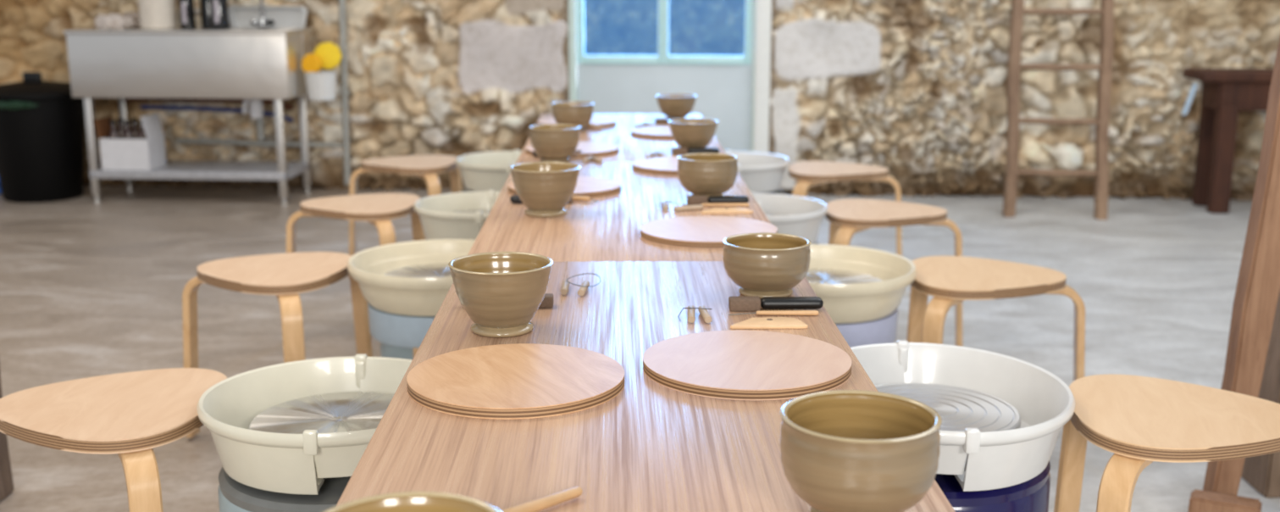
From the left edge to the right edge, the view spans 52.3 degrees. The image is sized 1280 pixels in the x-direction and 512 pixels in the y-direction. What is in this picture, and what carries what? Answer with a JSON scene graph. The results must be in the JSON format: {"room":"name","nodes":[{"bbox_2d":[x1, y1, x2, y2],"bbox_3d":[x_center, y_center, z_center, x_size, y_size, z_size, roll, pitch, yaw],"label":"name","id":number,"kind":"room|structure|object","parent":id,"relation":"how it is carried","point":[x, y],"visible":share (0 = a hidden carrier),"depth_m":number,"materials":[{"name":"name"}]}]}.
{"room":"art studio","nodes":[
{"label":"art studio","id":0,"kind":"room"},
{"bbox_2d":[0,0,1279,200],"bbox_3d":[-0.147,-2.234,7.395,12.000,3.800,0.176,1,12,4],"label":"wall","id":1,"kind":"structure","parent":0,"point":[916,90],"depth_m":7.57,"materials":[{"name":"stone"}]},
{"bbox_2d":[126,98,293,110],"bbox_3d":[-2.573,-0.903,7.742,1.054,0.071,0.022,1,12,4],"label":"pipe","id":2,"kind":"object","parent":1,"relation":"attached to","point":[191,100],"visible":0.78,"depth_m":7.73,"materials":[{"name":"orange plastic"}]},
{"bbox_2d":[140,105,293,121],"bbox_3d":[-2.508,-0.844,7.739,0.925,0.098,0.024,1,12,4],"label":"pipe","id":3,"kind":"object","parent":1,"relation":"attached to","point":[144,107],"visible":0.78,"depth_m":7.73,"materials":[{"name":"blue metal"}]},
{"bbox_2d":[176,138,343,147],"bbox_3d":[-2.262,-0.674,7.767,1.017,0.049,0.032,1,12,4],"label":"pipe","id":4,"kind":"object","parent":1,"relation":"attached to","point":[200,141],"visible":1,"depth_m":7.76,"materials":[{"name":"metal"}]},
{"bbox_2d":[255,99,265,139],"bbox_3d":[-2.251,-0.824,7.724,0.044,0.275,0.044,0,12,-1],"label":"pipe","id":5,"kind":"object","parent":1,"relation":"attached to","point":[260,123],"visible":0.49,"depth_m":7.72,"materials":[{"name":"grey metal"}]},
{"bbox_2d":[338,0,350,184],"bbox_3d":[-1.728,-1.668,7.487,0.061,2.546,0.052,0,12,-1],"label":"pipe","id":6,"kind":"object","parent":1,"relation":"attached to","point":[345,91],"visible":0.98,"depth_m":7.62,"materials":[{"name":"grey metal"}]},
{"bbox_2d":[568,0,755,151],"bbox_3d":[0.127,-1.952,7.415,1.077,3.240,0.098,1,12,4],"label":"trim","id":7,"kind":"structure","parent":1,"relation":"attached to","point":[572,3],"depth_m":7.57,"materials":[{"name":"white paint"}]},
{"bbox_2d":[576,0,752,151],"bbox_3d":[0.140,-1.926,7.426,1.014,3.165,0.055,1,12,4],"label":"door","id":8,"kind":"structure","parent":1,"relation":"in","point":[721,85],"depth_m":7.61,"materials":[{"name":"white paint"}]},
{"bbox_2d":[561,0,777,154],"bbox_3d":[0.184,-2.018,7.581,1.240,3.300,0.438,1,12,4],"label":"trim","id":9,"kind":"structure","parent":1,"relation":"attached to","point":[565,11],"depth_m":7.54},
{"bbox_2d":[753,0,771,153],"bbox_3d":[0.708,-1.942,7.365,0.090,3.240,0.112,1,12,4],"label":"trim","id":10,"kind":"structure","parent":1,"relation":"attached to","point":[763,8],"depth_m":7.50,"materials":[{"name":"white paint"}]},
{"bbox_2d":[0,184,1279,511],"bbox_3d":[-0.055,0.717,2.965,14.000,0.120,12.500,0,12,-1],"label":"floor","id":11,"kind":"structure","parent":0,"point":[88,288],"depth_m":5.24,"materials":[{"name":"concrete"}]},
{"bbox_2d":[0,371,14,501],"bbox_3d":[-1.666,-0.611,2.918,0.247,2.504,0.200,0,12,-1],"label":"timber post","id":12,"kind":"object","parent":11,"relation":"on","point":[6,477],"visible":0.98,"depth_m":3.22,"materials":[{"name":"brown wood"}]},
{"bbox_2d":[0,72,84,203],"bbox_3d":[-3.493,-0.700,7.567,0.592,0.728,0.595,1,12,4],"label":"rubbish bin","id":13,"kind":"object","parent":11,"relation":"on","point":[42,126],"visible":0.91,"depth_m":7.39,"materials":[{"name":"black plastic"}]},
{"bbox_2d":[0,367,227,511],"bbox_3d":[-1.017,0.504,2.446,0.476,0.489,0.534,0,12,1],"label":"stool","id":14,"kind":"object","parent":11,"relation":"on","point":[127,414],"visible":0.73,"depth_m":2.31,"materials":[{"name":"brown wood"}]},
{"bbox_2d":[63,27,314,205],"bbox_3d":[-2.547,-0.815,7.519,1.264,0.972,0.497,1,12,4],"label":"sink","id":15,"kind":"object","parent":11,"relation":"on","point":[255,64],"visible":0.93,"depth_m":7.25,"materials":[{"name":"silver metal"}]},
{"bbox_2d":[94,13,136,28],"bbox_3d":[-3.000,-1.335,7.421,0.247,0.085,0.191,1,12,4],"label":"crumpled cloth","id":16,"kind":"object","parent":15,"relation":"on","point":[113,20],"visible":1,"depth_m":7.38,"materials":[{"name":"white fabric"}]},
{"bbox_2d":[94,112,166,171],"bbox_3d":[-2.920,-0.656,7.477,0.309,0.307,0.210,1,12,4],"label":"carton","id":17,"kind":"object","parent":15,"relation":"on","point":[148,154],"visible":0.92,"depth_m":7.40,"materials":[{"name":"white cardboard"}]},
{"bbox_2d":[107,119,121,138],"bbox_3d":[-2.997,-0.638,7.441,0.078,0.277,0.078,1,12,4],"label":"bottle","id":18,"kind":"object","parent":17,"relation":"in","point":[113,134],"visible":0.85,"depth_m":7.41,"materials":[{"name":"orange glass"}]},
{"bbox_2d":[116,117,124,138],"bbox_3d":[-2.990,-0.656,7.529,0.078,0.277,0.078,1,12,4],"label":"bottle","id":19,"kind":"object","parent":17,"relation":"in","point":[120,130],"visible":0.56,"depth_m":7.49,"materials":[{"name":"orange glass"}]},
{"bbox_2d":[121,120,135,138],"bbox_3d":[-2.912,-0.636,7.435,0.078,0.277,0.078,1,12,4],"label":"bottle","id":20,"kind":"object","parent":17,"relation":"in","point":[128,134],"visible":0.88,"depth_m":7.40,"materials":[{"name":"orange glass"}]},
{"bbox_2d":[131,118,138,138],"bbox_3d":[-2.905,-0.655,7.523,0.078,0.277,0.078,1,12,4],"label":"bottle","id":21,"kind":"object","parent":17,"relation":"in","point":[135,130],"visible":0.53,"depth_m":7.49,"materials":[{"name":"orange glass"}]},
{"bbox_2d":[136,120,147,138],"bbox_3d":[-2.827,-0.635,7.429,0.078,0.277,0.078,1,12,4],"label":"bottle","id":22,"kind":"object","parent":17,"relation":"in","point":[141,134],"visible":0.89,"depth_m":7.39,"materials":[{"name":"orange glass"}]},
{"bbox_2d":[122,11,140,27],"bbox_3d":[-2.897,-1.366,7.555,0.180,0.090,0.100,1,12,4],"label":"folded towel","id":23,"kind":"object","parent":15,"relation":"on","point":[135,15],"visible":0.16,"depth_m":7.51,"materials":[{"name":"beige fabric"}]},
{"bbox_2d":[138,0,177,29],"bbox_3d":[-2.735,-1.437,7.384,0.206,0.300,0.206,1,12,4],"label":"canister","id":24,"kind":"object","parent":15,"relation":"on","point":[154,14],"visible":1,"depth_m":7.32,"materials":[{"name":"beige ceramic"}]},
{"bbox_2d":[178,0,195,29],"bbox_3d":[-2.563,-1.419,7.374,0.084,0.270,0.085,1,12,4],"label":"glass bottle","id":25,"kind":"object","parent":15,"relation":"on","point":[186,8],"visible":1,"depth_m":7.35,"materials":[{"name":"black glass"}]},
{"bbox_2d":[89,160,310,180],"bbox_3d":[-2.546,-0.501,7.598,1.136,0.046,0.456,1,12,4],"label":"shelf","id":26,"kind":"object","parent":15,"relation":"attached to","point":[174,169],"depth_m":7.41,"materials":[{"name":"metal"}]},
{"bbox_2d":[199,0,211,28],"bbox_3d":[-2.463,-1.449,7.442,0.092,0.301,0.092,1,12,4],"label":"glass bottle","id":27,"kind":"object","parent":15,"relation":"on","point":[204,4],"visible":0.59,"depth_m":7.42,"materials":[{"name":"black glass"}]},
{"bbox_2d":[209,0,230,29],"bbox_3d":[-2.374,-1.431,7.357,0.100,0.301,0.101,1,12,4],"label":"glass bottle","id":28,"kind":"object","parent":15,"relation":"on","point":[218,8],"visible":1,"depth_m":7.33,"materials":[{"name":"black glass"}]},
{"bbox_2d":[250,0,274,27],"bbox_3d":[-2.164,-1.474,7.466,0.128,0.340,0.155,-5,13,-23],"label":"mixer tap","id":29,"kind":"object","parent":15,"relation":"attached to","point":[254,22],"visible":1,"depth_m":7.51,"materials":[{"name":"silver metal"}]},
{"bbox_2d":[228,5,307,27],"bbox_3d":[-2.162,-1.392,7.595,0.470,0.125,0.052,1,12,4],"label":"tub","id":30,"kind":"object","parent":15,"relation":"on","point":[240,16],"visible":0.95,"depth_m":7.61,"materials":[{"name":"white plastic"}]},
{"bbox_2d":[301,33,337,100],"bbox_3d":[-1.814,-1.070,7.391,0.195,0.375,0.147,1,12,4],"label":"caddy","id":31,"kind":"object","parent":15,"relation":"hanging from","point":[321,85],"visible":0.94,"depth_m":7.36,"materials":[{"name":"plastic"}]},
{"bbox_2d":[301,53,321,73],"bbox_3d":[-1.851,-1.082,7.361,0.121,0.121,0.060,4,13,19],"label":"sponge","id":32,"kind":"object","parent":31,"relation":"in","point":[311,62],"visible":1,"depth_m":7.34,"materials":[{"name":"orange"}]},
{"bbox_2d":[314,42,342,70],"bbox_3d":[-1.772,-1.135,7.407,0.156,0.156,0.074,1,12,4],"label":"sponge","id":33,"kind":"object","parent":31,"relation":"in","point":[329,53],"visible":0.94,"depth_m":7.39,"materials":[{"name":"yellow"}]},
{"bbox_2d":[182,251,372,437],"bbox_3d":[-1.026,0.267,3.559,0.476,0.489,0.534,2,12,9],"label":"stool","id":34,"kind":"object","parent":11,"relation":"on","point":[285,276],"visible":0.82,"depth_m":3.47,"materials":[{"name":"brown wood"}]},
{"bbox_2d":[196,353,412,511],"bbox_3d":[-0.541,0.502,2.387,0.480,0.541,0.454,0,12,-1],"label":"wheel","id":35,"kind":"object","parent":11,"relation":"on","point":[290,436],"visible":0.72,"depth_m":2.30,"materials":[{"name":"white plastic"}]},
{"bbox_2d":[286,193,426,253],"bbox_3d":[-1.007,0.055,4.553,0.476,0.489,0.534,1,12,3],"label":"stool","id":36,"kind":"object","parent":11,"relation":"on","point":[377,209],"visible":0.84,"depth_m":4.44,"materials":[{"name":"brown wood"}]},
{"bbox_2d":[349,155,462,255],"bbox_3d":[-1.012,-0.161,5.564,0.476,0.489,0.534,1,12,3],"label":"stool","id":37,"kind":"object","parent":11,"relation":"on","point":[426,167],"visible":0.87,"depth_m":5.48,"materials":[{"name":"brown wood"}]},
{"bbox_2d":[347,238,475,359],"bbox_3d":[-0.530,0.265,3.508,0.480,0.536,0.488,0,12,-1],"label":"wheel","id":38,"kind":"object","parent":11,"relation":"on","point":[404,285],"visible":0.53,"depth_m":3.34,"materials":[{"name":"white plastic"}]},
{"bbox_2d":[413,189,500,239],"bbox_3d":[-0.512,0.081,4.359,0.464,0.541,0.440,0,12,-1],"label":"wheel","id":39,"kind":"object","parent":11,"relation":"on","point":[457,215],"visible":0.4,"depth_m":4.21,"materials":[{"name":"white plastic"}]},
{"bbox_2d":[455,149,521,192],"bbox_3d":[-0.523,-0.143,5.405,0.464,0.541,0.440,0,12,-1],"label":"wheel","id":40,"kind":"object","parent":11,"relation":"on","point":[485,171],"visible":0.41,"depth_m":5.23,"materials":[{"name":"white plastic"}]},
{"bbox_2d":[467,161,770,261],"bbox_3d":[-0.034,0.215,3.300,0.645,0.720,1.401,0,12,-1],"label":"table","id":41,"kind":"object","parent":11,"relation":"on","point":[607,229],"visible":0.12,"depth_m":2.93,"materials":[{"name":"brown wood"}]},
{"bbox_2d":[509,194,572,204],"bbox_3d":[-0.241,-0.138,3.184,0.152,0.020,0.028,0,12,-1],"label":"stick","id":42,"kind":"object","parent":41,"relation":"on","point":[514,198],"visible":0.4,"depth_m":3.17,"materials":[{"name":"black plastic"}]},
{"bbox_2d":[509,161,580,216],"bbox_3d":[-0.220,-0.153,3.035,0.164,0.111,0.164,-5,13,-23],"label":"stoneware bowl","id":43,"kind":"object","parent":41,"relation":"on","point":[545,188],"visible":1,"depth_m":2.99,"materials":[{"name":"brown ceramic"}]},
{"bbox_2d":[508,176,620,198],"bbox_3d":[-0.195,-0.179,3.384,0.293,0.015,0.293,9,15,36],"label":"bat","id":44,"kind":"object","parent":41,"relation":"on","point":[590,186],"visible":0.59,"depth_m":3.34,"materials":[{"name":"brown wood"}]},
{"bbox_2d":[572,195,598,203],"bbox_3d":[-0.150,-0.139,3.197,0.096,0.013,0.045,4,13,17],"label":"tool","id":45,"kind":"object","parent":41,"relation":"on","point":[574,197],"visible":0.59,"depth_m":3.21,"materials":[{"name":"brown wood"}]},
{"bbox_2d":[582,155,603,163],"bbox_3d":[-0.141,-0.290,3.909,0.061,0.014,0.091,0,12,-1],"label":"cutter","id":46,"kind":"object","parent":41,"relation":"on","point":[590,157],"visible":1,"depth_m":3.89,"materials":[{"name":"wood"}]},
{"bbox_2d":[631,156,677,175],"bbox_3d":[0.124,-0.260,3.767,0.293,0.015,0.293,4,13,20],"label":"bat","id":47,"kind":"object","parent":41,"relation":"on","point":[660,165],"visible":0.47,"depth_m":3.72,"materials":[{"name":"brown wood"}]},
{"bbox_2d":[657,200,703,211],"bbox_3d":[0.087,-0.116,3.093,0.112,0.014,0.068,6,14,28],"label":"cutter","id":48,"kind":"object","parent":41,"relation":"on","point":[665,205],"visible":1,"depth_m":3.08,"materials":[{"name":"wood"}]},
{"bbox_2d":[677,152,737,197],"bbox_3d":[0.168,-0.194,3.243,0.150,0.105,0.150,-12,17,-44],"label":"stoneware bowl","id":49,"kind":"object","parent":41,"relation":"on","point":[706,174],"visible":0.9,"depth_m":3.19,"materials":[{"name":"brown ceramic"}]},
{"bbox_2d":[640,216,777,248],"bbox_3d":[0.147,-0.052,2.794,0.293,0.015,0.293,-5,13,-23],"label":"bat","id":50,"kind":"object","parent":41,"relation":"on","point":[684,231],"visible":0.8,"depth_m":2.77,"materials":[{"name":"brown wood"}]},
{"bbox_2d":[684,203,749,206],"bbox_3d":[0.183,-0.123,3.140,0.160,0.008,0.008,0,12,0],"label":"tool","id":51,"kind":"object","parent":41,"relation":"on","point":[703,204],"visible":0.81,"depth_m":3.14,"materials":[{"name":"brown wood"}]},
{"bbox_2d":[687,195,748,205],"bbox_3d":[0.189,-0.136,3.171,0.150,0.020,0.028,0,12,-1],"label":"stick","id":52,"kind":"object","parent":41,"relation":"on","point":[691,200],"visible":0.98,"depth_m":3.16,"materials":[{"name":"black plastic"}]},
{"bbox_2d":[701,207,753,213],"bbox_3d":[0.202,-0.107,3.073,0.122,0.006,0.054,-1,12,-4],"label":"rib","id":53,"kind":"object","parent":41,"relation":"on","point":[716,210],"visible":1,"depth_m":3.06,"materials":[{"name":"beige wood"}]},
{"bbox_2d":[516,113,725,161],"bbox_3d":[-0.062,-0.078,4.671,0.645,0.720,1.400,0,12,-1],"label":"table","id":54,"kind":"object","parent":11,"relation":"on","point":[631,148],"visible":0.12,"depth_m":4.39,"materials":[{"name":"brown wood"}]},
{"bbox_2d":[529,123,580,161],"bbox_3d":[-0.255,-0.336,3.912,0.154,0.103,0.154,5,13,23],"label":"stoneware bowl","id":55,"kind":"object","parent":54,"relation":"on","point":[551,142],"visible":0.99,"depth_m":3.86,"materials":[{"name":"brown ceramic"}]},
{"bbox_2d":[525,141,618,158],"bbox_3d":[-0.214,-0.335,4.117,0.293,0.015,0.293,-4,13,-20],"label":"bat","id":56,"kind":"object","parent":54,"relation":"on","point":[597,149],"visible":0.61,"depth_m":4.06,"materials":[{"name":"brown wood"}]},
{"bbox_2d":[532,149,581,156],"bbox_3d":[-0.255,-0.313,4.004,0.150,0.020,0.028,0,12,-1],"label":"stick","id":57,"kind":"object","parent":56,"relation":"on","point":[576,151],"visible":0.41,"depth_m":3.99,"materials":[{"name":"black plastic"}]},
{"bbox_2d":[551,100,593,132],"bbox_3d":[-0.240,-0.497,4.670,0.152,0.100,0.152,8,14,31],"label":"stoneware bowl","id":58,"kind":"object","parent":54,"relation":"on","point":[580,113],"visible":0.86,"depth_m":4.61,"materials":[{"name":"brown ceramic"}]},
{"bbox_2d":[537,116,615,128],"bbox_3d":[-0.235,-0.497,4.875,0.293,0.015,0.293,7,14,29],"label":"bat","id":59,"kind":"object","parent":54,"relation":"on","point":[603,122],"visible":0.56,"depth_m":4.84,"materials":[{"name":"brown wood"}]},
{"bbox_2d":[587,122,602,129],"bbox_3d":[-0.167,-0.471,4.721,0.067,0.023,0.013,7,14,31],"label":"tool","id":60,"kind":"object","parent":54,"relation":"on","point":[590,124],"visible":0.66,"depth_m":4.71,"materials":[{"name":"brown wood"}]},
{"bbox_2d":[634,121,656,127],"bbox_3d":[0.010,-0.480,4.798,0.071,0.014,0.099,-6,13,-24],"label":"cutter","id":61,"kind":"object","parent":54,"relation":"on","point":[645,124],"visible":0.9,"depth_m":4.79,"materials":[{"name":"wood"}]},
{"bbox_2d":[630,125,674,139],"bbox_3d":[0.114,-0.433,4.574,0.293,0.015,0.293,-9,15,-36],"label":"bat","id":62,"kind":"object","parent":54,"relation":"on","point":[663,132],"visible":0.51,"depth_m":4.51,"materials":[{"name":"brown wood"}]},
{"bbox_2d":[645,151,666,158],"bbox_3d":[0.040,-0.306,3.984,0.066,0.014,0.075,-4,13,-18],"label":"cutter","id":63,"kind":"object","parent":54,"relation":"on","point":[653,154],"visible":0.78,"depth_m":3.98,"materials":[{"name":"metal"}]},
{"bbox_2d":[654,117,673,124],"bbox_3d":[0.129,-0.507,4.911,0.145,0.020,0.028,0,12,-1],"label":"stick","id":64,"kind":"object","parent":54,"relation":"on","point":[657,120],"visible":0.4,"depth_m":4.90,"materials":[{"name":"brown wood"}]},
{"bbox_2d":[655,93,696,119],"bbox_3d":[0.140,-0.569,5.016,0.158,0.097,0.158,4,13,17],"label":"stoneware bowl","id":65,"kind":"object","parent":54,"relation":"on","point":[672,105],"visible":0.95,"depth_m":4.96,"materials":[{"name":"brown ceramic"}]},
{"bbox_2d":[668,117,718,153],"bbox_3d":[0.168,-0.378,4.121,0.158,0.098,0.158,0,12,1],"label":"stoneware bowl","id":66,"kind":"object","parent":54,"relation":"on","point":[686,132],"visible":0.91,"depth_m":4.07,"materials":[{"name":"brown ceramic"}]},
{"bbox_2d":[671,147,719,155],"bbox_3d":[0.173,-0.327,4.066,0.148,0.020,0.028,0,12,-1],"label":"stick","id":67,"kind":"object","parent":54,"relation":"on","point":[675,151],"visible":0.93,"depth_m":4.05,"materials":[{"name":"black plastic"}]},
{"bbox_2d":[336,260,955,511],"bbox_3d":[-0.003,0.537,1.793,0.645,0.720,1.679,0,12,-1],"label":"table","id":68,"kind":"object","parent":11,"relation":"on","point":[652,446],"visible":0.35,"depth_m":1.59,"materials":[{"name":"brown wood"}]},
{"bbox_2d":[323,491,500,511],"bbox_3d":[-0.187,0.272,1.044,0.167,0.112,0.167,6,13,25],"label":"stoneware bowl","id":69,"kind":"object","parent":68,"relation":"on","point":[404,501],"visible":1,"depth_m":1.10,"materials":[{"name":"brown ceramic"}]},
{"bbox_2d":[448,251,553,337],"bbox_3d":[-0.215,0.062,2.032,0.162,0.109,0.162,2,12,11],"label":"stoneware bowl","id":70,"kind":"object","parent":68,"relation":"on","point":[501,292],"visible":1,"depth_m":1.99,"materials":[{"name":"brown ceramic"}]},
{"bbox_2d":[461,293,553,308],"bbox_3d":[-0.223,0.075,2.185,0.155,0.020,0.028,0,12,-1],"label":"stick","id":71,"kind":"object","parent":68,"relation":"on","point":[547,302],"visible":0.1,"depth_m":2.17,"materials":[{"name":"brown wood"}]},
{"bbox_2d":[406,343,624,419],"bbox_3d":[-0.168,0.166,1.771,0.293,0.015,0.293,-7,14,-29],"label":"bat","id":72,"kind":"object","parent":68,"relation":"on","point":[517,380],"visible":1,"depth_m":1.73,"materials":[{"name":"brown wood"}]},
{"bbox_2d":[499,486,582,511],"bbox_3d":[-0.103,0.255,1.345,0.112,0.014,0.013,-12,17,-43],"label":"tool","id":73,"kind":"object","parent":68,"relation":"on","point":[545,501],"visible":0.98,"depth_m":1.34,"materials":[{"name":"brown wood"}]},
{"bbox_2d":[560,272,600,296],"bbox_3d":[-0.104,0.050,2.311,0.070,0.016,0.119,0,12,-1],"label":"cutter","id":74,"kind":"object","parent":68,"relation":"on","point":[585,285],"visible":1,"depth_m":2.28,"materials":[{"name":"wood"}]},
{"bbox_2d":[677,304,711,323],"bbox_3d":[0.089,0.093,2.112,0.056,0.014,0.075,0,12,-1],"label":"cutter","id":75,"kind":"object","parent":68,"relation":"on","point":[690,309],"visible":1,"depth_m":2.10,"materials":[{"name":"wood"}]},
{"bbox_2d":[642,329,851,400],"bbox_3d":[0.151,0.151,1.843,0.293,0.015,0.293,3,13,16],"label":"bat","id":76,"kind":"object","parent":68,"relation":"on","point":[735,364],"visible":0.97,"depth_m":1.80,"materials":[{"name":"brown wood"}]},
{"bbox_2d":[722,232,810,299],"bbox_3d":[0.220,0.019,2.269,0.152,0.094,0.152,-8,15,-35],"label":"stoneware bowl","id":77,"kind":"object","parent":68,"relation":"on","point":[763,264],"visible":1,"depth_m":2.22,"materials":[{"name":"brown ceramic"}]},
{"bbox_2d":[730,316,808,328],"bbox_3d":[0.202,0.106,2.073,0.122,0.006,0.054,0,12,-1],"label":"rib","id":78,"kind":"object","parent":68,"relation":"on","point":[761,322],"visible":1,"depth_m":2.06,"materials":[{"name":"beige wood"}]},
{"bbox_2d":[728,310,818,315],"bbox_3d":[0.218,0.093,2.129,0.146,0.008,0.008,0,12,1],"label":"tool","id":79,"kind":"object","parent":68,"relation":"on","point":[767,312],"visible":1,"depth_m":2.13,"materials":[{"name":"brown wood"}]},
{"bbox_2d":[728,295,823,310],"bbox_3d":[0.226,0.079,2.167,0.156,0.020,0.028,0,12,-1],"label":"brush","id":80,"kind":"object","parent":68,"relation":"on","point":[748,302],"visible":1,"depth_m":2.15,"materials":[{"name":"black plastic"}]},
{"bbox_2d":[779,389,941,511],"bbox_3d":[0.221,0.213,1.321,0.160,0.112,0.160,0,12,0],"label":"stoneware bowl","id":81,"kind":"object","parent":68,"relation":"on","point":[841,450],"visible":1,"depth_m":1.27,"materials":[{"name":"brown ceramic"}]},
{"bbox_2d":[725,149,789,193],"bbox_3d":[0.383,-0.139,5.388,0.456,0.541,0.450,0,12,-1],"label":"wheel","id":82,"kind":"object","parent":11,"relation":"on","point":[761,172],"visible":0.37,"depth_m":5.22,"materials":[{"name":"white plastic"}]},
{"bbox_2d":[750,191,827,243],"bbox_3d":[0.384,0.090,4.313,0.456,0.541,0.450,0,12,-1],"label":"wheel","id":83,"kind":"object","parent":11,"relation":"on","point":[796,215],"visible":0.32,"depth_m":4.31,"materials":[{"name":"white plastic"}]},
{"bbox_2d":[788,160,902,255],"bbox_3d":[0.844,-0.116,5.352,0.476,0.489,0.534,2,12,9],"label":"stool","id":84,"kind":"object","parent":11,"relation":"on","point":[806,174],"visible":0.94,"depth_m":5.24,"materials":[{"name":"brown wood"}]},
{"bbox_2d":[804,243,916,347],"bbox_3d":[0.479,0.280,3.440,0.467,0.536,0.488,0,12,-1],"label":"wheel","id":85,"kind":"object","parent":11,"relation":"on","point":[861,290],"visible":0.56,"depth_m":3.28,"materials":[{"name":"beige plastic"}]},
{"bbox_2d":[825,198,962,346],"bbox_3d":[0.859,0.084,4.415,0.476,0.489,0.534,1,12,7],"label":"stool","id":86,"kind":"object","parent":11,"relation":"on","point":[847,218],"visible":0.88,"depth_m":4.31,"materials":[{"name":"brown wood"}]},
{"bbox_2d":[850,339,1075,511],"bbox_3d":[0.538,0.491,2.440,0.484,0.541,0.548,0,12,-1],"label":"wheel","id":87,"kind":"object","parent":11,"relation":"on","point":[1003,417],"visible":0.56,"depth_m":2.38,"materials":[{"name":"white plastic"}]},
{"bbox_2d":[906,255,1085,381],"bbox_3d":[0.948,0.284,3.477,0.476,0.489,0.534,2,12,8],"label":"stool","id":88,"kind":"object","parent":11,"relation":"on","point":[951,280],"visible":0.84,"depth_m":3.38,"materials":[{"name":"brown wood"}]},
{"bbox_2d":[1002,0,1113,219],"bbox_3d":[2.264,-1.592,6.974,0.540,2.720,0.614,2,12,9],"label":"wooden ladder","id":89,"kind":"object","parent":11,"relation":"on","point":[1106,11],"visible":1,"depth_m":6.97,"materials":[{"name":"brown wood"}]},
{"bbox_2d":[1053,373,1279,511],"bbox_3d":[1.017,0.518,2.385,0.476,0.489,0.534,2,12,11],"label":"stool","id":90,"kind":"object","parent":11,"relation":"on","point":[1143,420],"visible":0.85,"depth_m":2.29,"materials":[{"name":"brown wood"}]},
{"bbox_2d":[1187,488,1262,511],"bbox_3d":[1.374,0.600,3.067,0.155,0.065,0.071,6,13,26],"label":"block","id":91,"kind":"object","parent":11,"relation":"on","point":[1199,500],"visible":1,"depth_m":3.05,"materials":[{"name":"brown wood"}]},
{"bbox_2d":[1181,67,1273,213],"bbox_3d":[3.634,-0.628,7.141,1.391,0.765,0.340,1,12,4],"label":"table","id":92,"kind":"object","parent":11,"relation":"on","point":[1225,92],"depth_m":7.05,"materials":[{"name":"brown wood"}]},
{"bbox_2d":[1202,38,1279,495],"bbox_3d":[1.530,-0.612,2.913,0.316,2.500,0.066,0,12,-1],"label":"brace","id":93,"kind":"object","parent":11,"relation":"on","point":[1257,290],"visible":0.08,"depth_m":3.04,"materials":[{"name":"brown wood"}]},
{"bbox_2d":[1241,291,1279,497],"bbox_3d":[1.748,-0.644,3.062,0.411,2.500,0.222,0,12,-1],"label":"timber post","id":94,"kind":"object","parent":11,"relation":"on","point":[1262,472],"visible":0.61,"depth_m":3.22,"materials":[{"name":"brown wood"}]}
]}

